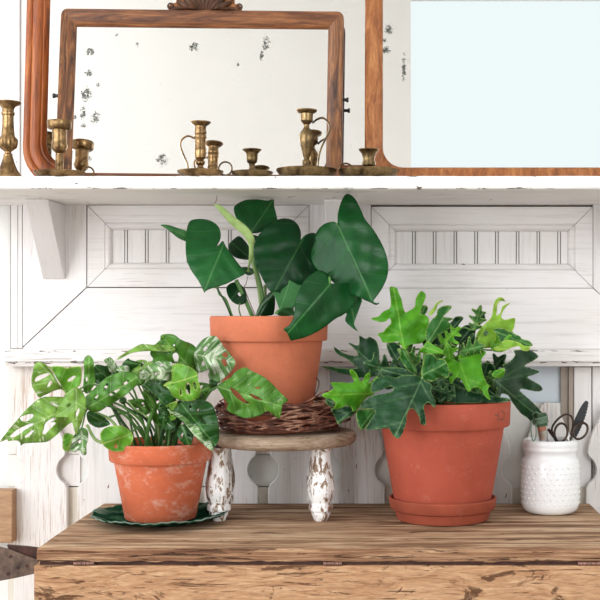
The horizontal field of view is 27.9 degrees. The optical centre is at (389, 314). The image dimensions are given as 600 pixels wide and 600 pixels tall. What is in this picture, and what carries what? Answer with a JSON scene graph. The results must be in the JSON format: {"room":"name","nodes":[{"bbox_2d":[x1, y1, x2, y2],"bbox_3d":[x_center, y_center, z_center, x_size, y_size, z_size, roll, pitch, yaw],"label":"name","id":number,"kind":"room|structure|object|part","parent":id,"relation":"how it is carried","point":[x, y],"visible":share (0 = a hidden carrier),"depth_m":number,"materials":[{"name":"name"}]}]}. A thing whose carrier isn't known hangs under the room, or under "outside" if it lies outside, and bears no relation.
{"room":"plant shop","nodes":[
{"label":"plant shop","id":0,"kind":"room"},
{"bbox_2d":[108,436,211,522],"bbox_3d":[-0.311,0.223,1.630,0.139,0.104,0.139,0,0,0],"label":"pot","id":1,"kind":"object","parent":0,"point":[160,478],"depth_m":1.58,"materials":[{"name":"ceramic"}]},
{"bbox_2d":[210,316,327,433],"bbox_3d":[-0.170,0.082,1.683,0.165,0.160,0.165,0,0,0],"label":"pot","id":2,"kind":"object","parent":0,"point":[259,344],"depth_m":1.62,"materials":[{"name":"ceramic"}]},
{"bbox_2d":[0,0,599,599],"bbox_3d":[0.050,-0.518,1.885,4.700,3.100,0.100,0,0,0],"label":"wall","id":3,"kind":"structure","parent":0,"point":[7,7],"depth_m":1.83,"materials":[{"name":"white paint"}]},
{"bbox_2d":[16,0,19,172],"bbox_3d":[-0.568,-1.127,1.834,0.006,1.884,0.002,0,0,0],"label":"trim","id":4,"kind":"structure","parent":3,"relation":"attached to","point":[17,1],"depth_m":1.83,"materials":[{"name":"white paint"}]},
{"bbox_2d":[0,176,599,366],"bbox_3d":[-0.020,-0.054,1.712,1.280,0.262,0.246,0,0,0],"label":"mantel","id":5,"kind":"object","parent":3,"relation":"attached to","point":[95,271],"visible":0.73,"depth_m":1.82,"materials":[{"name":"white paint"}]},
{"bbox_2d":[0,100,20,175],"bbox_3d":[-0.524,-0.238,1.646,0.036,0.108,0.036,0,0,0],"label":"candlestick","id":6,"kind":"object","parent":5,"relation":"on","point":[8,141],"visible":0.94,"depth_m":1.64,"materials":[{"name":"gold metal"}]},
{"bbox_2d":[33,119,94,175],"bbox_3d":[-0.453,-0.225,1.646,0.070,0.082,0.070,0,0,-45],"label":"candlestick","id":7,"kind":"object","parent":5,"relation":"on","point":[59,127],"visible":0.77,"depth_m":1.64,"materials":[{"name":"gold metal"}]},
{"bbox_3d":[-0.453,-0.227,1.646,0.034,0.078,0.034,0,0,0],"label":"stem","id":8,"kind":"part","parent":7,"relation":"part of","materials":[{"name":"gold metal"}]},
{"bbox_3d":[-0.414,-0.195,1.646,0.019,0.019,0.005,0,0,0],"label":"ring handle","id":9,"kind":"part","parent":7,"relation":"part of","materials":[{"name":"gold metal"}]},
{"bbox_2d":[23,0,364,175],"bbox_3d":[-0.200,-0.482,1.757,0.660,0.599,0.069,0,0,0],"label":"wall mirror","id":10,"kind":"object","parent":5,"relation":"on","point":[43,17],"visible":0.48,"depth_m":1.75,"materials":[{"name":"orange wood"}]},
{"bbox_3d":[-0.291,-0.104,1.822,0.336,0.124,0.012,0,0,0],"label":"panel moulding","id":11,"kind":"part","parent":5,"relation":"part of","materials":[{"name":"white paint"}]},
{"bbox_2d":[52,0,348,175],"bbox_3d":[-0.270,-0.344,1.714,0.422,0.323,0.043,0,0,0],"label":"dresser mirror","id":12,"kind":"object","parent":5,"relation":"on","point":[132,83],"visible":0.89,"depth_m":1.71,"materials":[{"name":"brown wood"}]},
{"bbox_2d":[177,120,223,175],"bbox_3d":[-0.260,-0.225,1.646,0.063,0.081,0.063,0,0,0],"label":"candlestick","id":13,"kind":"object","parent":5,"relation":"on","point":[200,132],"visible":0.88,"depth_m":1.64,"materials":[{"name":"gold metal"}]},
{"bbox_3d":[-0.278,-0.221,1.644,0.021,0.051,0.007,0,0,-6],"label":"handle","id":14,"kind":"part","parent":13,"relation":"part of","materials":[{"name":"gold metal"}]},
{"bbox_3d":[-0.260,-0.227,1.646,0.029,0.077,0.029,0,0,0],"label":"stem","id":15,"kind":"part","parent":13,"relation":"part of","materials":[{"name":"gold metal"}]},
{"bbox_2d":[218,148,272,175],"bbox_3d":[-0.193,-0.206,1.649,0.068,0.043,0.058,0,0,35],"label":"candlestick","id":16,"kind":"object","parent":5,"relation":"on","point":[251,153],"visible":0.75,"depth_m":1.64,"materials":[{"name":"gold metal"}]},
{"bbox_3d":[-0.226,-0.201,1.646,0.020,0.020,0.005,0,0,0],"label":"ring handle","id":17,"kind":"part","parent":16,"relation":"part of","materials":[{"name":"gold metal"}]},
{"bbox_3d":[-0.189,-0.208,1.646,0.026,0.039,0.026,0,0,0],"label":"stem","id":18,"kind":"part","parent":16,"relation":"part of","materials":[{"name":"gold metal"}]},
{"bbox_2d":[0,176,599,205],"bbox_3d":[-0.020,-0.175,1.712,1.280,0.018,0.246,0,0,0],"label":"shelf","id":19,"kind":"object","parent":5,"relation":"attached to","point":[14,190],"depth_m":1.61,"materials":[{"name":"white paint"}]},
{"bbox_2d":[276,108,336,175],"bbox_3d":[-0.115,-0.233,1.646,0.084,0.097,0.084,0,0,0],"label":"candlestick","id":20,"kind":"object","parent":5,"relation":"on","point":[306,136],"visible":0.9,"depth_m":1.64,"materials":[{"name":"gold metal"}]},
{"bbox_3d":[-0.115,-0.235,1.646,0.029,0.093,0.029,0,0,0],"label":"stem","id":21,"kind":"part","parent":20,"relation":"part of","materials":[{"name":"gold metal"}]},
{"bbox_3d":[-0.094,-0.232,1.648,0.026,0.080,0.008,0,0,-11],"label":"handle","id":22,"kind":"part","parent":20,"relation":"part of","materials":[{"name":"gold metal"}]},
{"bbox_3d":[-0.073,0.005,1.821,0.965,0.092,0.010,0,0,0],"label":"rail","id":23,"kind":"part","parent":5,"relation":"part of","materials":[{"name":"white paint"}]},
{"bbox_2d":[338,148,398,175],"bbox_3d":[-0.029,-0.206,1.646,0.084,0.043,0.084,0,0,0],"label":"candlestick","id":24,"kind":"object","parent":5,"relation":"on","point":[368,168],"visible":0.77,"depth_m":1.62,"materials":[{"name":"gold metal"}]},
{"bbox_3d":[-0.060,-0.199,1.646,0.020,0.020,0.005,0,0,0],"label":"ring handle","id":25,"kind":"part","parent":24,"relation":"part of","materials":[{"name":"gold metal"}]},
{"bbox_3d":[-0.029,-0.208,1.646,0.028,0.039,0.028,0,0,0],"label":"stem","id":26,"kind":"part","parent":24,"relation":"part of","materials":[{"name":"gold metal"}]},
{"bbox_3d":[0.139,-0.102,1.822,0.335,0.123,0.012,0,0,0],"label":"panel moulding","id":27,"kind":"part","parent":5,"relation":"part of","materials":[{"name":"white paint"}]},
{"bbox_2d":[365,0,599,175],"bbox_3d":[0.439,-0.657,1.749,0.950,0.948,0.098,0,0,0],"label":"wall mirror","id":28,"kind":"object","parent":5,"relation":"on","point":[453,87],"visible":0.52,"depth_m":1.72,"materials":[{"name":"brown wood"}]},
{"bbox_2d":[8,366,599,599],"bbox_3d":[-0.099,0.284,1.815,0.956,0.414,0.034,0,0,0],"label":"panel","id":29,"kind":"object","parent":3,"relation":"attached to","point":[56,488],"visible":0.3,"depth_m":1.80,"materials":[{"name":"white paint"}]},
{"bbox_2d":[0,488,16,542],"bbox_3d":[-0.639,0.298,1.787,0.161,0.078,0.022,0,0,0],"label":"wood block","id":30,"kind":"object","parent":29,"relation":"attached to","point":[8,496],"visible":1,"depth_m":1.78,"materials":[{"name":"brown wood"}]},
{"bbox_3d":[-0.100,0.375,1.815,0.954,0.231,0.009,0,0,0],"label":"rail","id":31,"kind":"part","parent":29,"relation":"part of","materials":[{"name":"brown wood"}]},
{"bbox_3d":[0.265,0.170,1.824,0.011,0.182,0.010,0,0,0],"label":"post","id":32,"kind":"part","parent":29,"relation":"part of","materials":[{"name":"white wood"}]},
{"bbox_3d":[0.274,0.169,1.821,0.006,0.181,0.015,0,0,0],"label":"post","id":33,"kind":"part","parent":29,"relation":"part of","materials":[{"name":"white wood"}]},
{"bbox_3d":[0.291,0.169,1.817,0.026,0.181,0.010,0,0,0],"label":"post","id":34,"kind":"part","parent":29,"relation":"part of","materials":[{"name":"white paint"}]},
{"bbox_3d":[0.343,0.170,1.824,0.072,0.182,0.010,0,0,0],"label":"post","id":35,"kind":"part","parent":29,"relation":"part of","materials":[{"name":"white paint"}]},
{"bbox_2d":[382,401,510,503],"bbox_3d":[0.072,0.196,1.656,0.188,0.157,0.188,0,0,0],"label":"pot","id":36,"kind":"object","parent":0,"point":[452,458],"depth_m":1.59,"materials":[{"name":"ceramic"}]},
{"bbox_3d":[0.025,1.082,0.193,4.950,0.100,3.485,0,0,0],"label":"floor","id":37,"kind":"structure","parent":0,"visible":0},
{"bbox_2d":[0,504,599,599],"bbox_3d":[-0.103,0.656,1.619,0.806,0.752,0.347,0,0,0],"label":"wooden table","id":38,"kind":"object","parent":37,"relation":"on","point":[260,551],"visible":0.88,"depth_m":1.45,"materials":[{"name":"wood"}]},
{"bbox_2d":[90,502,227,526],"bbox_3d":[-0.314,0.273,1.634,0.186,0.016,0.183,0,0,0],"label":"plate","id":39,"kind":"object","parent":38,"relation":"on","point":[115,514],"visible":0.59,"depth_m":1.62,"materials":[{"name":"green ceramic"}]},
{"bbox_2d":[0,334,287,522],"bbox_3d":[-0.321,0.150,1.623,0.376,0.250,0.162,0,0,0],"label":"potted plant","id":40,"kind":"object","parent":39,"relation":"on","point":[160,476],"visible":1,"depth_m":1.58,"materials":[{"name":"plant"}]},
{"bbox_2d":[205,427,356,520],"bbox_3d":[-0.154,0.222,1.686,0.213,0.120,0.205,0,0,0],"label":"stool","id":41,"kind":"object","parent":38,"relation":"on","point":[220,479],"visible":0.91,"depth_m":1.63,"materials":[{"name":"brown wood"}]},
{"bbox_3d":[-0.235,0.232,1.645,0.037,0.100,0.034,0,0,0],"label":"leg","id":42,"kind":"part","parent":41,"relation":"part of","materials":[{"name":"white wood"}]},
{"bbox_3d":[-0.242,0.232,1.729,0.037,0.100,0.034,0,0,0],"label":"leg","id":43,"kind":"part","parent":41,"relation":"part of","materials":[{"name":"white wood"}]},
{"bbox_2d":[161,194,387,433],"bbox_3d":[-0.142,-0.003,1.668,0.314,0.329,0.170,0,0,24],"label":"monstera","id":44,"kind":"object","parent":41,"relation":"on","point":[284,349],"visible":0.99,"depth_m":1.63,"materials":[{"name":"plant"}]},
{"bbox_2d":[214,378,353,433],"bbox_3d":[-0.149,0.124,1.685,0.194,0.073,0.202,0,0,0],"label":"twig wreath","id":45,"kind":"object","parent":41,"relation":"on","point":[321,414],"visible":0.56,"depth_m":1.61,"materials":[{"name":"brown wicker"}]},
{"bbox_3d":[-0.103,0.232,1.729,0.037,0.100,0.034,0,0,0],"label":"leg","id":46,"kind":"part","parent":41,"relation":"part of","materials":[{"name":"white wood"}]},
{"bbox_3d":[-0.095,0.232,1.645,0.037,0.100,0.034,0,0,0],"label":"leg","id":47,"kind":"part","parent":41,"relation":"part of","materials":[{"name":"white wood"}]},
{"bbox_3d":[-0.065,0.290,1.621,0.725,0.018,0.342,0,0,0],"label":"lid","id":48,"kind":"part","parent":38,"relation":"part of","materials":[{"name":"brown wood"}]},
{"bbox_2d":[389,494,496,525],"bbox_3d":[0.072,0.266,1.656,0.149,0.031,0.149,0,0,0],"label":"saucer","id":49,"kind":"object","parent":38,"relation":"on","point":[407,512],"visible":0.72,"depth_m":1.59,"materials":[{"name":"ceramic"}]},
{"bbox_2d":[321,287,541,503],"bbox_3d":[0.062,0.118,1.646,0.350,0.312,0.199,0,0,-22],"label":"philodendron","id":50,"kind":"object","parent":49,"relation":"on","point":[443,434],"visible":1,"depth_m":1.59,"materials":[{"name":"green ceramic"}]},
{"bbox_2d":[520,436,579,515],"bbox_3d":[0.229,0.229,1.713,0.085,0.104,0.085,0,0,0],"label":"glass jar","id":51,"kind":"object","parent":38,"relation":"on","point":[550,476],"visible":0.99,"depth_m":1.68,"materials":[{"name":"white"}]},
{"bbox_2d":[530,411,548,441],"bbox_3d":[0.213,0.178,1.686,0.023,0.087,0.051,0,0,26],"label":"paintbrush","id":52,"kind":"object","parent":51,"relation":"in","point":[540,420],"visible":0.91,"depth_m":1.68,"materials":[{"name":"metal"}]},
{"bbox_3d":[0.219,0.191,1.692,0.013,0.063,0.035,0,0,32],"label":"rod","id":53,"kind":"part","parent":52,"relation":"part of","materials":[{"name":"wood"}]},
{"bbox_2d":[547,413,573,441],"bbox_3d":[0.244,0.201,1.718,0.039,0.122,0.007,0,0,0],"label":"snips","id":54,"kind":"object","parent":51,"relation":"in","point":[565,414],"visible":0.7,"depth_m":1.71,"materials":[{"name":"brown metal"}]},
{"bbox_2d":[553,422,588,441],"bbox_3d":[0.257,0.207,1.702,0.051,0.111,0.007,0,0,-7],"label":"scissors","id":55,"kind":"object","parent":51,"relation":"in","point":[560,423],"visible":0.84,"depth_m":1.70,"materials":[{"name":"brown metal"}]},
{"bbox_2d":[570,401,587,439],"bbox_3d":[0.267,0.191,1.724,0.036,0.136,0.004,0,0,0],"label":"saw","id":56,"kind":"object","parent":51,"relation":"in","point":[581,414],"visible":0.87,"depth_m":1.72,"materials":[{"name":"black metal"}]}
]}

